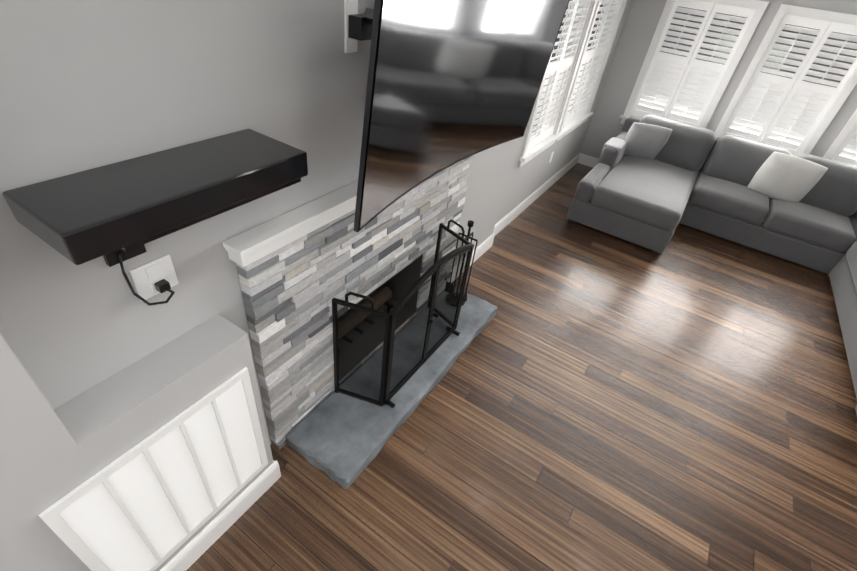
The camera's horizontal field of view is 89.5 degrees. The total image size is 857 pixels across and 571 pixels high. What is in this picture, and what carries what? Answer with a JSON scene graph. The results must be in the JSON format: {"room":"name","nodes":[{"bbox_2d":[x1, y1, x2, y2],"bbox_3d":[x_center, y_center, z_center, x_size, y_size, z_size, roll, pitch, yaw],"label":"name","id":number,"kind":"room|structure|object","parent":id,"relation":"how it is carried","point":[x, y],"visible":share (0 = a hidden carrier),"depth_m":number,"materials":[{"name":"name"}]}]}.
{"room":"living room","nodes":[
{"label":"living room","id":0,"kind":"room"},
{"bbox_2d":[0,314,273,570],"bbox_3d":[-1.716,0.810,0.147,0.220,2.460,3.700,26,41,22],"label":"wall","id":1,"kind":"structure","parent":0,"point":[49,456],"depth_m":1.22,"materials":[{"name":"grey paint"}]},
{"bbox_2d":[38,367,267,570],"bbox_3d":[-0.888,0.717,1.573,0.012,0.665,0.655,26,41,22],"label":"air vent","id":2,"kind":"object","parent":1,"relation":"in","point":[155,500],"visible":1,"depth_m":1.50,"materials":[{"name":"white"}]},
{"bbox_2d":[160,153,598,570],"bbox_3d":[2.289,1.716,1.629,6.520,0.135,9.280,26,41,22],"label":"baseboard","id":3,"kind":"structure","parent":1,"relation":"attached to","point":[189,554],"depth_m":1.99,"materials":[{"name":"white wood"}]},
{"bbox_2d":[0,0,514,443],"bbox_3d":[-0.188,-0.591,2.215,0.060,2.460,3.245,26,41,22],"label":"wall","id":4,"kind":"structure","parent":0,"point":[87,84],"depth_m":1.19,"materials":[{"name":"grey paint"}]},
{"bbox_2d":[117,253,178,305],"bbox_3d":[-0.814,-0.034,1.277,0.058,0.206,0.144,26,41,22],"label":"outlet","id":5,"kind":"object","parent":4,"relation":"attached to","point":[152,278],"visible":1,"depth_m":1.30,"materials":[{"name":"white plastic"}]},
{"bbox_2d":[3,129,307,266],"bbox_3d":[-0.654,-0.196,1.183,0.258,0.264,0.640,26,41,22],"label":"shelf","id":6,"kind":"object","parent":4,"relation":"attached to","point":[128,209],"visible":0.98,"depth_m":1.02,"materials":[{"name":"black"}]},
{"bbox_2d":[344,0,569,232],"bbox_3d":[0.049,-0.865,1.720,0.473,0.770,1.380,26,41,22],"label":"tv","id":7,"kind":"object","parent":4,"relation":"attached to","point":[450,83],"visible":1,"depth_m":1.54,"materials":[{"name":"black glass"}]},
{"bbox_2d":[186,163,856,570],"bbox_3d":[2.361,1.510,2.096,7.320,0.100,10.600,26,41,22],"label":"floor","id":8,"kind":"structure","parent":0,"point":[596,399],"depth_m":2.57,"materials":[{"name":"brown wood"}]},
{"bbox_2d":[222,156,496,488],"bbox_3d":[-0.283,-0.063,2.483,0.963,1.284,1.790,26,41,22],"label":"fireplace","id":9,"kind":"object","parent":8,"relation":"on","point":[300,268],"visible":0.71,"depth_m":2.19,"materials":[{"name":"stone"}]},
{"bbox_2d":[332,220,473,407],"bbox_3d":[-0.086,0.138,2.514,0.331,0.790,0.991,26,41,22],"label":"fire screen","id":10,"kind":"object","parent":9,"relation":"on","point":[380,358],"visible":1,"depth_m":2.33,"materials":[{"name":"black metal"}]},
{"bbox_2d":[458,220,477,305],"bbox_3d":[0.237,-0.155,3.041,0.191,0.675,0.150,26,41,22],"label":"fireplace tools","id":11,"kind":"object","parent":9,"relation":"on","point":[470,224],"visible":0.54,"depth_m":2.93,"materials":[{"name":"black metal"}]},
{"bbox_2d":[567,115,856,424],"bbox_3d":[3.025,-0.469,3.889,3.377,0.943,3.130,26,41,22],"label":"sofa","id":12,"kind":"object","parent":8,"relation":"on","point":[651,182],"visible":1,"depth_m":4.42,"materials":[{"name":"grey fabric"}]},
{"bbox_2d":[495,0,631,223],"bbox_3d":[-0.309,-0.605,2.211,0.150,2.460,9.430,26,41,22],"label":"wall","id":13,"kind":"structure","parent":0,"point":[526,180],"depth_m":4.67,"materials":[{"name":"grey paint"}]},
{"bbox_2d":[518,0,597,166],"bbox_3d":[1.135,-1.912,3.909,0.205,1.455,1.010,26,41,22],"label":"window","id":14,"kind":"structure","parent":13,"relation":"in","point":[560,72],"depth_m":3.98,"materials":[{"name":"white wood"}]},
{"bbox_2d":[556,0,627,141],"bbox_3d":[1.740,-2.430,4.682,0.205,1.455,1.210,26,41,22],"label":"window","id":15,"kind":"structure","parent":13,"relation":"in","point":[588,81],"depth_m":4.76,"materials":[{"name":"white wood"}]},
{"bbox_2d":[580,0,856,158],"bbox_3d":[3.884,-1.947,4.694,4.160,2.460,0.150,26,41,22],"label":"wall","id":16,"kind":"structure","parent":0,"point":[640,24],"depth_m":5.01,"materials":[{"name":"grey paint"}]},
{"bbox_2d":[619,0,768,127],"bbox_3d":[2.978,-2.496,4.995,0.995,1.455,0.205,26,41,22],"label":"window","id":17,"kind":"structure","parent":16,"relation":"in","point":[699,90],"depth_m":4.91,"materials":[{"name":"white wood"}]},
{"bbox_2d":[715,4,856,155],"bbox_3d":[3.848,-2.064,4.604,1.000,1.455,0.205,26,41,22],"label":"window","id":18,"kind":"structure","parent":16,"relation":"in","point":[798,124],"depth_m":4.52,"materials":[{"name":"white wood"}]},
{"bbox_2d":[823,109,856,165],"bbox_3d":[4.754,-1.613,4.198,1.040,1.455,0.205,26,41,22],"label":"window","id":19,"kind":"structure","parent":16,"relation":"in","point":[842,148],"depth_m":4.54,"materials":[{"name":"white"}]},
{"bbox_2d":[835,0,856,2],"bbox_3d":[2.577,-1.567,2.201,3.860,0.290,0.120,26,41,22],"label":"ceiling","id":20,"kind":"structure","parent":0,"point":[852,1],"depth_m":2.35,"materials":[{"name":"grey paint"}]},
{"label":"outside","id":21,"kind":"structure","parent":0,"visible":0},
{"bbox_2d":[532,33,787,134],"bbox_3d":[10.365,-6.433,14.199,80.000,0.480,80.000,26,41,22],"label":"ground","id":22,"kind":"structure","parent":21,"point":[718,63],"depth_m":19.06,"materials":[{"name":"grey"}]},
{"bbox_2d":[546,0,856,117],"bbox_3d":[7.482,-3.962,5.546,30.300,5.620,17.900,26,41,22],"label":"buildings","id":23,"kind":"structure","parent":22,"relation":"on","point":[591,38],"depth_m":8.82,"materials":[{"name":"grey"}]}
]}

